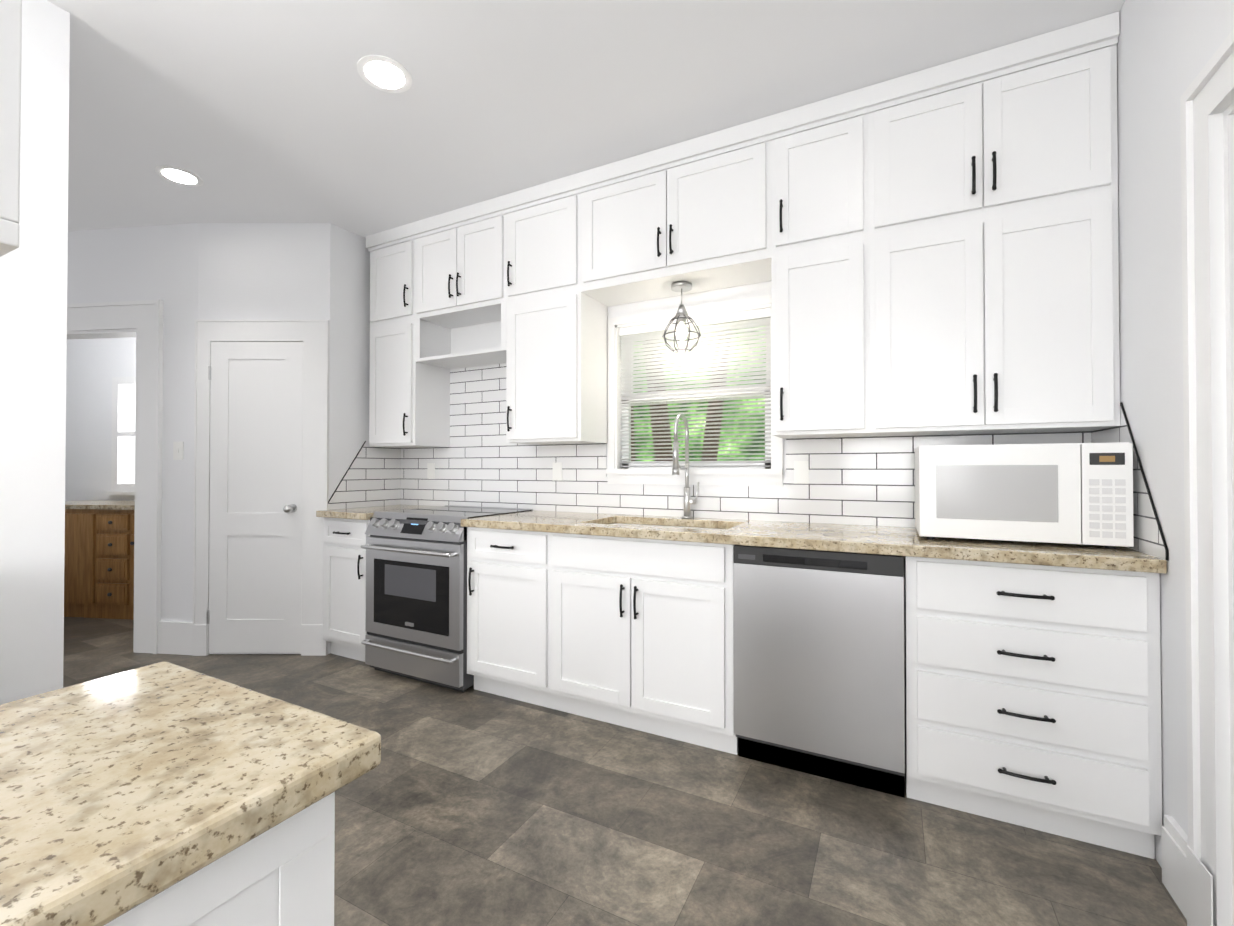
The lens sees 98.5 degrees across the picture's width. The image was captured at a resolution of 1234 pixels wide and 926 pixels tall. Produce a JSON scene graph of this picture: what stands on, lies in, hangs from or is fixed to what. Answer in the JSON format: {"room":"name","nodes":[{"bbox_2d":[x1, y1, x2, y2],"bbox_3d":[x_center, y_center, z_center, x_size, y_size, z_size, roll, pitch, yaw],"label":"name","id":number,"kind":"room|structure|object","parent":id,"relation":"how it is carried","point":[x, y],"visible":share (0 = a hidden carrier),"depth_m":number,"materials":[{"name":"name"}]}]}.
{"room":"kitchen","nodes":[
{"label":"kitchen","id":0,"kind":"room"},
{"bbox_2d":[0,0,69,703],"bbox_3d":[-2.824,-0.198,0.336,0.120,2.850,3.550,0,-1,27],"label":"wall","id":1,"kind":"structure","parent":0,"point":[33,312],"depth_m":1.82,"materials":[{"name":"white paint"}]},
{"bbox_2d":[65,223,198,621],"bbox_3d":[-4.226,-0.159,4.345,3.300,2.850,1.290,0,-1,7],"label":"wall","id":2,"kind":"structure","parent":0,"point":[158,262],"depth_m":3.57,"materials":[{"name":"white paint"}]},
{"bbox_2d":[67,300,162,653],"bbox_3d":[-3.589,0.089,3.657,1.140,2.340,0.155,0,-1,7],"label":"door frame","id":3,"kind":"structure","parent":2,"relation":"attached to","point":[141,321],"depth_m":3.53,"materials":[{"name":"white wood"}]},
{"bbox_2d":[106,377,135,494],"bbox_3d":[-4.368,-0.254,4.888,0.700,1.090,0.050,0,-1,7],"label":"bathroom window","id":4,"kind":"structure","parent":2,"relation":"in","point":[123,438],"depth_m":4.91,"materials":[{"name":"white glass"}]},
{"bbox_2d":[158,621,192,654],"bbox_3d":[-2.902,1.153,3.501,0.260,0.210,0.018,0,-1,7],"label":"baseboard","id":5,"kind":"structure","parent":2,"relation":"attached to","point":[174,637],"depth_m":3.49,"materials":[{"name":"white wood"}]},
{"bbox_2d":[173,442,183,459],"bbox_3d":[-2.906,-0.082,3.518,0.070,0.120,0.010,0,-1,7],"label":"light switch","id":6,"kind":"object","parent":2,"relation":"attached to","point":[178,448],"visible":1,"depth_m":3.52,"materials":[{"name":"white plastic"}]},
{"bbox_2d":[198,223,399,653],"bbox_3d":[-2.187,-0.164,3.843,0.811,2.850,1.135,0,-1,27],"label":"wall","id":7,"kind":"structure","parent":0,"point":[283,271],"depth_m":3.52,"materials":[{"name":"white paint"}]},
{"bbox_2d":[206,342,302,652],"bbox_3d":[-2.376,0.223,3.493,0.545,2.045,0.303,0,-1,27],"label":"closet door","id":8,"kind":"structure","parent":7,"relation":"in","point":[255,523],"depth_m":3.49,"materials":[{"name":"white wood"}]},
{"bbox_2d":[192,319,329,655],"bbox_3d":[-2.337,0.158,3.492,0.870,2.200,0.028,0,-1,0],"label":"trim","id":9,"kind":"structure","parent":7,"relation":"attached to","point":[313,336],"depth_m":3.49,"materials":[{"name":"white wood"}]},
{"bbox_2d":[328,441,400,509],"bbox_3d":[-1.770,0.077,3.755,0.007,0.467,0.604,0,-1,27],"label":"tiled wall","id":10,"kind":"structure","parent":7,"relation":"attached to","point":[371,477],"depth_m":3.79,"materials":[{"name":"white tile"}]},
{"bbox_2d":[47,0,1124,237],"bbox_3d":[-1.614,-1.653,2.342,9.600,0.100,8.200,0,-1,27],"label":"ceiling","id":11,"kind":"structure","parent":0,"point":[265,110],"depth_m":2.26,"materials":[{"name":"grey paint"}]},
{"bbox_2d":[0,0,21,256],"bbox_3d":[-1.653,-0.937,-0.521,0.755,1.382,2.890,0,-1,27],"label":"upper cabinet","id":12,"kind":"object","parent":11,"relation":"hanging from","point":[10,68],"visible":1,"depth_m":0.58,"materials":[{"name":"white wood"}]},
{"bbox_2d":[155,165,203,186],"bbox_3d":[-2.433,-1.594,2.957,0.209,0.006,0.209,0,-1,-12],"label":"recessed light","id":13,"kind":"object","parent":11,"relation":"in","point":[177,175],"depth_m":2.94,"materials":[{"name":"white plastic"}]},
{"bbox_2d":[357,55,411,92],"bbox_3d":[-0.958,-1.602,2.194,0.209,0.006,0.209,0,-1,21],"label":"recessed light","id":14,"kind":"object","parent":11,"relation":"in","point":[384,73],"depth_m":2.19,"materials":[{"name":"white plastic"}]},
{"bbox_2d":[63,617,1186,925],"bbox_3d":[-1.614,1.296,2.313,9.600,0.100,8.200,0,-1,27],"label":"floor","id":15,"kind":"structure","parent":0,"point":[469,807],"depth_m":1.76,"materials":[{"name":"tile"}]},
{"bbox_2d":[64,516,134,619],"bbox_3d":[-4.092,0.823,4.593,1.874,0.890,1.119,0,-1,27],"label":"bathroom vanity","id":16,"kind":"object","parent":15,"relation":"on","point":[99,562],"depth_m":4.32,"materials":[{"name":"brown wood"}]},
{"bbox_2d":[65,500,134,515],"bbox_3d":[-4.094,0.361,4.580,1.906,0.034,1.160,0,-1,27],"label":"countertop","id":17,"kind":"structure","parent":16,"relation":"on","point":[82,507],"depth_m":4.34,"materials":[{"name":"beige stone"}]},
{"bbox_2d":[104,792,334,925],"bbox_3d":[-1.216,0.777,-0.668,0.450,0.880,3.060,0,-1,27],"label":"base cabinet","id":18,"kind":"object","parent":15,"relation":"on","point":[281,874],"visible":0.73,"depth_m":0.53,"materials":[{"name":"white wood"}]},
{"bbox_2d":[0,661,380,925],"bbox_3d":[-1.205,0.318,-0.647,0.505,0.040,3.100,0,-1,27],"label":"countertop","id":19,"kind":"structure","parent":18,"relation":"on","point":[121,793],"depth_m":0.52,"materials":[{"name":"stone"}]},
{"bbox_2d":[323,517,369,661],"bbox_3d":[-1.568,0.804,3.622,0.477,0.910,0.636,0,-1,27],"label":"base cabinet","id":20,"kind":"object","parent":15,"relation":"on","point":[344,559],"depth_m":3.35,"materials":[{"name":"white wood"}]},
{"bbox_2d":[316,504,1166,573],"bbox_3d":[-0.001,0.321,2.797,4.024,0.040,0.669,0,-1,27],"label":"countertop","id":21,"kind":"structure","parent":20,"relation":"on","point":[890,540],"depth_m":2.18,"materials":[{"name":"stone"}]},
{"bbox_2d":[672,413,699,518],"bbox_3d":[0.364,0.018,2.818,0.101,0.566,0.219,0,-1,27],"label":"faucet","id":22,"kind":"object","parent":21,"relation":"on","point":[688,501],"visible":1,"depth_m":2.88,"materials":[{"name":"silver metal"}]},
{"bbox_2d":[915,442,1133,548],"bbox_3d":[1.522,0.114,2.075,0.610,0.360,0.442,0,-1,27],"label":"microwave","id":23,"kind":"object","parent":21,"relation":"on","point":[1072,493],"visible":1,"depth_m":1.87,"materials":[{"name":"white plastic"}]},
{"bbox_2d":[361,505,531,691],"bbox_3d":[-1.042,0.776,3.292,0.752,0.960,0.705,0,-1,27],"label":"range","id":24,"kind":"object","parent":15,"relation":"on","point":[416,599],"visible":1,"depth_m":3.01,"materials":[{"name":"grey metal"}]},
{"bbox_2d":[467,527,562,710],"bbox_3d":[-0.404,0.798,3.020,0.625,0.910,0.636,0,-1,27],"label":"base cabinet","id":25,"kind":"object","parent":15,"relation":"on","point":[515,577],"depth_m":2.73,"materials":[{"name":"white wood"}]},
{"bbox_2d":[563,523,737,754],"bbox_3d":[0.183,0.795,2.717,0.995,0.910,0.636,0,-1,27],"label":"base cabinet","id":26,"kind":"object","parent":15,"relation":"on","point":[648,642],"depth_m":2.38,"materials":[{"name":"white wood"}]},
{"bbox_2d":[733,545,904,797],"bbox_3d":[0.881,0.795,2.293,0.623,0.902,0.532,0,-1,27],"label":"dishwasher","id":27,"kind":"object","parent":15,"relation":"on","point":[819,683],"visible":0.96,"depth_m":2.05,"materials":[{"name":"grey metal"}]},
{"bbox_2d":[904,556,1161,858],"bbox_3d":[1.491,0.789,2.040,0.682,0.910,0.636,0,-1,27],"label":"base cabinet","id":28,"kind":"object","parent":15,"relation":"on","point":[1031,695],"depth_m":1.75,"materials":[{"name":"white wood"}]},
{"bbox_2d":[402,281,872,525],"bbox_3d":[0.122,-0.170,3.203,4.480,2.850,0.150,0,-1,27],"label":"wall","id":29,"kind":"structure","parent":0,"point":[725,294],"depth_m":2.96,"materials":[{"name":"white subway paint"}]},
{"bbox_2d":[366,222,453,447],"bbox_3d":[-1.468,-0.851,3.758,0.451,1.472,0.331,0,-1,27],"label":"upper cabinet","id":30,"kind":"object","parent":29,"relation":"attached to","point":[411,361],"depth_m":3.61,"materials":[{"name":"white wood"}]},
{"bbox_2d":[414,196,501,330],"bbox_3d":[-0.931,-1.273,3.484,0.759,0.632,0.331,0,-1,27],"label":"upper cabinet","id":31,"kind":"object","parent":29,"relation":"attached to","point":[458,252],"depth_m":3.35,"materials":[{"name":"white wood"}]},
{"bbox_2d":[502,172,607,444],"bbox_3d":[-0.363,-0.856,3.186,0.520,1.472,0.331,0,-1,27],"label":"upper cabinet","id":32,"kind":"object","parent":29,"relation":"attached to","point":[555,336],"depth_m":3.04,"materials":[{"name":"white wood"}]},
{"bbox_2d":[582,117,765,306],"bbox_3d":[0.326,-1.272,2.834,1.031,0.647,0.331,0,-1,27],"label":"upper cabinet","id":33,"kind":"object","parent":29,"relation":"attached to","point":[693,210],"depth_m":2.68,"materials":[{"name":"white wood"}]},
{"bbox_2d":[662,281,700,352],"bbox_3d":[0.343,-0.769,2.819,0.206,0.356,0.206,0,-1,27],"label":"pendant light","id":34,"kind":"object","parent":33,"relation":"hanging from","point":[680,331],"visible":1,"depth_m":2.80,"materials":[{"name":"silver metal"}]},
{"bbox_2d":[606,295,782,485],"bbox_3d":[0.430,-0.374,3.026,1.020,0.995,0.185,0,-1,27],"label":"window","id":35,"kind":"structure","parent":29,"relation":"in","point":[626,334],"depth_m":2.98,"materials":[{"name":"white"}]},
{"bbox_2d":[401,363,1090,526],"bbox_3d":[0.153,-0.191,3.099,4.024,0.990,0.006,0,-1,27],"label":"tile backsplash","id":36,"kind":"structure","parent":29,"relation":"attached to","point":[479,462],"depth_m":3.14,"materials":[{"name":"white tile"}]},
{"bbox_2d":[427,463,434,478],"bbox_3d":[-1.355,0.059,3.871,0.070,0.115,0.006,0,-1,27],"label":"electrical outlet","id":37,"kind":"object","parent":36,"relation":"attached to","point":[430,466],"depth_m":3.87,"materials":[{"name":"white plastic"}]},
{"bbox_2d":[553,462,561,480],"bbox_3d":[-0.378,0.054,3.365,0.070,0.115,0.006,0,-1,27],"label":"electrical outlet","id":38,"kind":"object","parent":36,"relation":"attached to","point":[557,466],"depth_m":3.36,"materials":[{"name":"white plastic"}]},
{"bbox_2d":[794,461,808,483],"bbox_3d":[0.932,0.048,2.687,0.070,0.115,0.006,0,-1,27],"label":"electrical outlet","id":39,"kind":"object","parent":36,"relation":"attached to","point":[801,472],"depth_m":2.68,"materials":[{"name":"white plastic"}]},
{"bbox_2d":[766,85,873,438],"bbox_3d":[0.966,-0.863,2.499,0.410,1.472,0.331,0,-1,27],"label":"upper cabinet","id":40,"kind":"object","parent":29,"relation":"attached to","point":[820,154],"depth_m":2.35,"materials":[{"name":"white wood"}]},
{"bbox_2d":[874,11,1119,436],"bbox_3d":[1.506,-0.866,2.220,0.806,1.472,0.331,0,-1,27],"label":"upper cabinet","id":41,"kind":"object","parent":29,"relation":"attached to","point":[932,251],"depth_m":2.05,"materials":[{"name":"white wood"}]},
{"bbox_2d":[1117,0,1233,867],"bbox_3d":[0.724,-0.205,-0.345,0.150,2.850,5.600,0,-1,27],"label":"wall","id":42,"kind":"structure","parent":0,"point":[1166,50],"depth_m":1.56,"materials":[{"name":"white paint"}]},
{"bbox_2d":[1091,402,1168,560],"bbox_3d":[1.786,0.039,1.876,0.007,0.507,0.676,0,-1,27],"label":"tiled wall","id":43,"kind":"structure","parent":42,"relation":"attached to","point":[1149,537],"depth_m":1.75,"materials":[{"name":"white tile"}]},
{"bbox_2d":[1161,815,1187,919],"bbox_3d":[1.581,1.138,1.486,0.024,0.200,0.183,0,-1,27],"label":"baseboard","id":44,"kind":"structure","parent":42,"relation":"attached to","point":[1174,839],"depth_m":1.50,"materials":[{"name":"white wood"}]},
{"bbox_2d":[1180,29,1233,925],"bbox_3d":[1.328,0.120,0.857,0.186,2.225,1.185,0,-1,27],"label":"door frame","id":45,"kind":"structure","parent":42,"relation":"attached to","point":[1207,151],"depth_m":1.32,"materials":[{"name":"white wood"}]},
{"label":"outside","id":46,"kind":"structure","parent":0,"visible":0},
{"bbox_2d":[631,326,765,460],"bbox_3d":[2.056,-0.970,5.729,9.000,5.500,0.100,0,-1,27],"label":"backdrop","id":47,"kind":"structure","parent":46,"point":[719,452],"depth_m":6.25,"materials":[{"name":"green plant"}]}
]}

